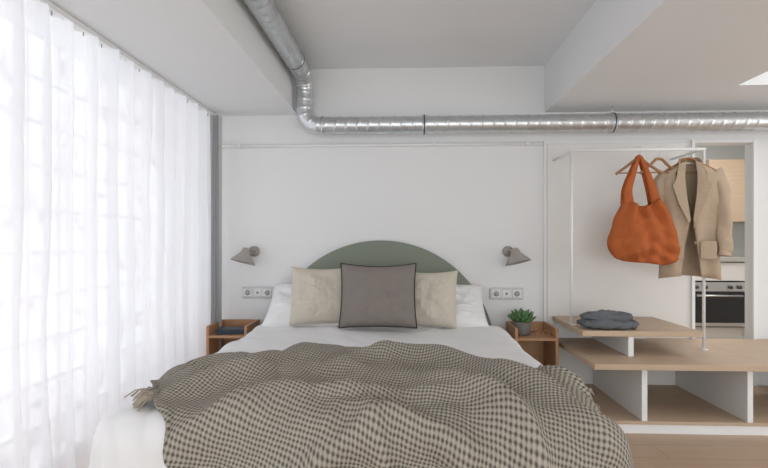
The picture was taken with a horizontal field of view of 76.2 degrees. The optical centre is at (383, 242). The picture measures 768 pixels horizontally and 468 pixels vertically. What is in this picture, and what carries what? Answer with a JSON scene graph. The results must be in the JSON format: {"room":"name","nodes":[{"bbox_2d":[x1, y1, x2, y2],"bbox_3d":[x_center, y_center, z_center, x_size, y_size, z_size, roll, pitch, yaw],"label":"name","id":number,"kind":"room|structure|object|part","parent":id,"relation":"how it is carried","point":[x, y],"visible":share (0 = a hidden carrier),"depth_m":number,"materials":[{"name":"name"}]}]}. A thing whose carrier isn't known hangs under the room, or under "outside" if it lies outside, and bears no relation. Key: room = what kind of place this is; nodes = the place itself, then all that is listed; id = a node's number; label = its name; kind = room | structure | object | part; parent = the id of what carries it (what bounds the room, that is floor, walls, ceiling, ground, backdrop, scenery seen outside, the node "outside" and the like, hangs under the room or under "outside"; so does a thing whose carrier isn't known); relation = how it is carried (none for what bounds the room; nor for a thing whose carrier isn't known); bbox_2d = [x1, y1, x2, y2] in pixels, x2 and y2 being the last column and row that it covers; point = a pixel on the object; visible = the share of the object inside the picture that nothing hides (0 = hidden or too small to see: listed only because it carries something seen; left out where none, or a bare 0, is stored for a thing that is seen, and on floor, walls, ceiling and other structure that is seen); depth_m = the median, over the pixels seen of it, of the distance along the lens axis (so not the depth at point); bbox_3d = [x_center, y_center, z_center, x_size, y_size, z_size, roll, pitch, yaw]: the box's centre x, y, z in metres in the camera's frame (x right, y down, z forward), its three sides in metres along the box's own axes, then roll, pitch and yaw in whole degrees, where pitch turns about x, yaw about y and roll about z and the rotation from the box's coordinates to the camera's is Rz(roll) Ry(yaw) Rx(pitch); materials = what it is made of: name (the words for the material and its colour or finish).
{"room":"studio apartment","nodes":[
{"label":"studio apartment","id":0,"kind":"room"},
{"bbox_2d":[28,0,767,115],"bbox_3d":[1.361,-1.135,1.643,6.020,0.430,8.600,0,0,2],"label":"ceiling","id":1,"kind":"structure","parent":0,"point":[596,55],"depth_m":2.66,"materials":[{"name":"paint"}]},
{"bbox_2d":[0,0,221,467],"bbox_3d":[-1.338,0.056,0.643,0.135,1.948,5.770,0,0,3],"label":"sheer curtain","id":2,"kind":"object","parent":1,"relation":"hanging from","point":[111,173],"visible":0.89,"depth_m":2.10,"materials":[{"name":"white fabric"}]},
{"bbox_2d":[243,0,767,134],"bbox_3d":[0.378,-0.995,1.640,3.827,0.510,7.650,0,0,42],"label":"ventilation duct","id":3,"kind":"object","parent":1,"relation":"hanging from","point":[266,13],"visible":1,"depth_m":3.25,"materials":[{"name":"metal"}]},
{"bbox_2d":[222,66,767,385],"bbox_3d":[1.391,-0.150,3.494,5.920,2.400,0.100,0,0,2],"label":"wall","id":4,"kind":"structure","parent":0,"point":[462,205],"depth_m":3.49,"materials":[{"name":"white paint"}]},
{"bbox_2d":[206,319,259,354],"bbox_3d":[-1.034,0.718,3.392,0.273,0.335,0.309,0,0,2],"label":"bedside table","id":5,"kind":"object","parent":4,"relation":"attached to","point":[212,339],"visible":0.34,"depth_m":3.35,"materials":[{"name":"brown wood"}]},
{"bbox_2d":[217,326,243,334],"bbox_3d":[-1.030,0.596,3.346,0.190,0.032,0.138,0,0,-8],"label":"notebook","id":6,"kind":"object","parent":5,"relation":"on","point":[226,330],"visible":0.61,"depth_m":3.29,"materials":[{"name":"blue paper"}]},
{"bbox_2d":[231,246,259,264],"bbox_3d":[-0.983,0.090,3.436,0.172,0.137,0.217,0,0,2],"label":"wall lamp","id":7,"kind":"object","parent":4,"relation":"attached to","point":[244,256],"visible":1,"depth_m":3.40,"materials":[{"name":"beige metal"}]},
{"bbox_3d":[-0.935,0.060,3.530,0.076,0.076,0.024,0,0,2],"label":"wall plate","id":8,"kind":"part","parent":7,"relation":"part of","materials":[{"name":"beige metal"}]},
{"bbox_2d":[242,287,273,297],"bbox_3d":[-0.906,0.356,3.532,0.226,0.073,0.018,0,0,2],"label":"wall socket","id":9,"kind":"object","parent":4,"relation":"attached to","point":[247,292],"visible":0.94,"depth_m":3.52,"materials":[{"name":"white plastic"}]},
{"bbox_2d":[222,141,543,147],"bbox_3d":[-0.046,-0.698,3.490,2.330,0.026,0.029,0,0,2],"label":"conduit","id":10,"kind":"object","parent":4,"relation":"attached to","point":[526,143],"visible":0.86,"depth_m":3.48,"materials":[{"name":"white paint"}]},
{"bbox_2d":[490,288,522,298],"bbox_3d":[0.862,0.355,3.457,0.223,0.071,0.018,0,0,2],"label":"wall socket","id":11,"kind":"object","parent":4,"relation":"attached to","point":[495,293],"visible":1,"depth_m":3.45,"materials":[{"name":"white plastic"}]},
{"bbox_2d":[502,246,530,265],"bbox_3d":[0.914,0.090,3.355,0.172,0.137,0.217,0,0,2],"label":"wall lamp","id":12,"kind":"object","parent":4,"relation":"attached to","point":[515,256],"visible":1,"depth_m":3.32,"materials":[{"name":"beige metal"}]},
{"bbox_3d":[0.873,0.060,3.453,0.076,0.076,0.024,0,0,2],"label":"wall plate","id":13,"kind":"part","parent":12,"relation":"part of","materials":[{"name":"beige metal"}]},
{"bbox_2d":[506,321,557,365],"bbox_3d":[0.990,0.718,3.305,0.275,0.335,0.309,0,0,2],"label":"bedside table","id":14,"kind":"object","parent":4,"relation":"attached to","point":[544,349],"visible":0.41,"depth_m":3.33,"materials":[{"name":"brown wood"}]},
{"bbox_2d":[507,308,536,334],"bbox_3d":[0.928,0.527,3.294,0.194,0.170,0.194,0,0,2],"label":"potted succulent","id":15,"kind":"object","parent":14,"relation":"on","point":[521,319],"visible":0.98,"depth_m":3.25,"materials":[{"name":"plant"}]},
{"bbox_2d":[532,330,549,335],"bbox_3d":[1.040,0.590,3.261,0.095,0.039,0.117,0,0,2],"label":"eyeglasses","id":16,"kind":"object","parent":14,"relation":"on","point":[543,332],"visible":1,"depth_m":3.21,"materials":[{"name":"black plastic"}]},
{"bbox_2d":[543,142,546,321],"bbox_3d":[1.132,0.170,3.444,0.018,1.760,0.019,0,0,2],"label":"trim","id":17,"kind":"structure","parent":4,"relation":"attached to","point":[545,143],"depth_m":3.43,"materials":[{"name":"white paint"}]},
{"bbox_2d":[547,143,690,384],"bbox_3d":[1.633,0.177,3.420,0.980,1.745,0.023,0,0,2],"label":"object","id":18,"kind":"structure","parent":4,"relation":"in","point":[603,281],"depth_m":3.41,"materials":[{"name":"white paint"}]},
{"bbox_2d":[544,139,757,385],"bbox_3d":[1.850,0.168,3.404,1.455,1.765,0.039,0,0,2],"label":"trim","id":19,"kind":"structure","parent":4,"relation":"attached to","point":[754,141],"depth_m":3.38,"materials":[{"name":"white paint"}]},
{"bbox_2d":[512,320,531,334],"bbox_3d":[0.927,0.569,3.293,0.126,0.088,0.126,0,0,2],"label":"pot","id":20,"kind":"object","parent":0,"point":[523,326],"depth_m":3.24,"materials":[{"name":"ceramic"}]},
{"bbox_2d":[625,433,767,467],"bbox_3d":[1.359,1.100,1.593,6.020,0.100,8.500,0,0,2],"label":"floor","id":21,"kind":"structure","parent":0,"point":[648,450],"depth_m":2.47,"materials":[{"name":"brown wood"}]},
{"bbox_2d":[88,240,542,467],"bbox_3d":[-0.077,0.516,2.464,1.797,1.068,2.090,0,0,2],"label":"bed","id":22,"kind":"object","parent":21,"relation":"on","point":[130,437],"visible":0.3,"depth_m":2.71,"materials":[{"name":"white fabric"}]},
{"bbox_2d":[261,283,338,325],"bbox_3d":[-0.441,0.430,3.292,0.700,0.307,0.355,0,0,2],"label":"pillow","id":23,"kind":"object","parent":22,"relation":"on","point":[278,314],"visible":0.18,"depth_m":3.18,"materials":[{"name":"white fabric"}]},
{"bbox_2d":[289,266,340,325],"bbox_3d":[-0.395,0.337,3.168,0.422,0.366,0.213,0,0,-5],"label":"throw pillow","id":24,"kind":"object","parent":22,"relation":"on","point":[316,293],"visible":0.77,"depth_m":3.10,"materials":[{"name":"beige fabric"}]},
{"bbox_2d":[88,325,542,467],"bbox_3d":[-0.087,0.758,2.299,1.789,0.481,1.757,0,0,2],"label":"duvet","id":25,"kind":"object","parent":22,"relation":"on","point":[130,437],"depth_m":2.54,"materials":[{"name":"white fabric"}]},
{"bbox_2d":[338,263,416,328],"bbox_3d":[-0.036,0.320,3.014,0.480,0.394,0.199,0,0,2],"label":"cushion","id":26,"kind":"object","parent":22,"relation":"on","point":[371,296],"visible":1,"depth_m":2.96,"materials":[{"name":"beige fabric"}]},
{"bbox_2d":[124,340,633,467],"bbox_3d":[-0.036,0.711,1.890,1.740,0.562,1.078,0,0,2],"label":"throw blanket","id":27,"kind":"object","parent":22,"relation":"on","point":[384,403],"visible":1,"depth_m":1.50,"materials":[{"name":"beige fabric"}]},
{"bbox_3d":[-0.022,0.493,3.480,1.608,1.022,0.041,0,0,2],"label":"headboard","id":28,"kind":"part","parent":22,"relation":"part of","materials":[{"name":"green fabric"}]},
{"bbox_2d":[415,270,457,328],"bbox_3d":[0.264,0.355,3.138,0.414,0.357,0.211,0,0,9],"label":"throw pillow","id":29,"kind":"object","parent":22,"relation":"on","point":[435,293],"visible":0.66,"depth_m":3.06,"materials":[{"name":"beige fabric"}]},
{"bbox_2d":[417,285,488,327],"bbox_3d":[0.339,0.431,3.258,0.680,0.309,0.357,0,0,2],"label":"pillow","id":30,"kind":"object","parent":22,"relation":"on","point":[470,312],"visible":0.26,"depth_m":3.15,"materials":[{"name":"white fabric"}]},
{"bbox_2d":[553,316,767,434],"bbox_3d":[2.328,0.780,2.993,2.405,0.540,0.760,0,0,2],"label":"shelf unit","id":31,"kind":"object","parent":21,"relation":"on","point":[714,393],"visible":0.84,"depth_m":2.87,"materials":[{"name":"white paint"}]},
{"bbox_2d":[576,309,639,329],"bbox_3d":[1.340,0.452,2.938,0.352,0.116,0.187,0,0,2],"label":"sweater","id":32,"kind":"object","parent":31,"relation":"on","point":[600,319],"visible":1,"depth_m":2.88,"materials":[{"name":"grey fabric"}]},
{"bbox_2d":[553,148,708,349],"bbox_3d":[1.587,0.034,3.217,0.834,1.248,0.384,0,0,2],"label":"clothes rack","id":33,"kind":"object","parent":31,"relation":"on","point":[694,150],"visible":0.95,"depth_m":3.05,"materials":[{"name":"white metal"}]},
{"bbox_3d":[1.172,-0.035,3.063,0.018,1.090,0.018,0,0,2],"label":"post","id":34,"kind":"part","parent":33,"relation":"part of","materials":[{"name":"white metal"}]},
{"bbox_2d":[615,146,661,174],"bbox_3d":[1.582,-0.513,3.045,0.273,0.176,0.020,0,0,11],"label":"clothes hanger","id":35,"kind":"object","parent":33,"relation":"hanging from","point":[634,159],"visible":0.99,"depth_m":3.04,"materials":[{"name":"brown wood"}]},
{"bbox_3d":[1.582,-0.478,3.045,0.273,0.106,0.020,0,0,11],"label":"arm","id":36,"kind":"part","parent":35,"relation":"part of","materials":[{"name":"brown wood"}]},
{"bbox_2d":[607,154,679,264],"bbox_3d":[1.604,-0.206,3.034,0.427,0.684,0.230,0,0,2],"label":"tote bag","id":37,"kind":"object","parent":35,"relation":"hanging from","point":[647,233],"visible":1,"depth_m":2.98,"materials":[{"name":"orange fabric"}]},
{"bbox_2d":[639,146,676,174],"bbox_3d":[1.706,-0.512,3.040,0.253,0.176,0.020,0,0,-3],"label":"clothes hanger","id":38,"kind":"object","parent":33,"relation":"hanging from","point":[664,161],"visible":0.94,"depth_m":3.03,"materials":[{"name":"brown wood"}]},
{"bbox_3d":[1.706,-0.478,3.040,0.253,0.106,0.020,0,0,-3],"label":"arm","id":39,"kind":"part","parent":38,"relation":"part of","materials":[{"name":"brown wood"}]},
{"bbox_2d":[654,146,733,279],"bbox_3d":[1.881,-0.188,3.027,0.443,0.826,0.173,0,0,20],"label":"jacket","id":40,"kind":"object","parent":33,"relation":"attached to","point":[697,198],"visible":0.77,"depth_m":2.96,"materials":[{"name":"beige fabric"}]},
{"bbox_3d":[1.886,-0.478,3.032,0.314,0.106,0.020,0,0,20],"label":"arm","id":41,"kind":"part","parent":40,"relation":"part of","materials":[{"name":"brown wood"}]},
{"bbox_3d":[1.976,0.039,3.028,0.018,1.238,0.018,0,0,2],"label":"post","id":42,"kind":"part","parent":33,"relation":"part of","materials":[{"name":"white metal"}]},
{"bbox_3d":[2.329,0.991,3.016,2.405,0.018,0.715,0,0,2],"label":"board","id":43,"kind":"part","parent":31,"relation":"part of","materials":[{"name":"brown wood"}]},
{"bbox_2d":[695,256,744,338],"bbox_3d":[3.106,0.225,5.327,2.550,1.650,0.670,0,0,2],"label":"base cabinet","id":44,"kind":"object","parent":21,"relation":"on","point":[732,268],"visible":0.09,"depth_m":5.01,"materials":[{"name":"white paint"}]},
{"bbox_2d":[695,281,744,326],"bbox_3d":[3.413,0.630,5.254,0.550,0.460,0.610,0,0,2],"label":"built-in oven","id":45,"kind":"object","parent":44,"relation":"in","point":[725,300],"visible":0.65,"depth_m":5.00,"materials":[{"name":"glass"}]},
{"bbox_3d":[3.400,0.535,4.959,0.450,0.020,0.020,0,0,2],"label":"door handle","id":46,"kind":"part","parent":45,"relation":"part of","materials":[{"name":"silver metal"}]},
{"bbox_3d":[3.402,0.448,5.011,0.550,0.095,0.024,0,0,2],"label":"control panel","id":47,"kind":"part","parent":45,"relation":"part of","materials":[{"name":"silver metal"}]},
{"bbox_2d":[720,256,744,261],"bbox_3d":[3.106,0.170,5.327,2.550,0.040,0.670,0,0,2],"label":"countertop","id":48,"kind":"structure","parent":44,"relation":"on","point":[723,258],"depth_m":4.98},
{"bbox_2d":[695,146,744,255],"bbox_3d":[3.001,-0.100,4.626,2.800,2.300,2.300,0,0,2],"label":"wall","id":49,"kind":"structure","parent":0,"point":[712,152],"depth_m":5.63,"materials":[{"name":"paint"}]},
{"bbox_2d":[706,159,744,222],"bbox_3d":[3.951,-0.565,5.446,0.870,0.670,0.360,0,0,2],"label":"upper cabinet","id":50,"kind":"object","parent":49,"relation":"attached to","point":[734,169],"visible":0.16,"depth_m":5.27,"materials":[{"name":"brown wood"}]}
]}

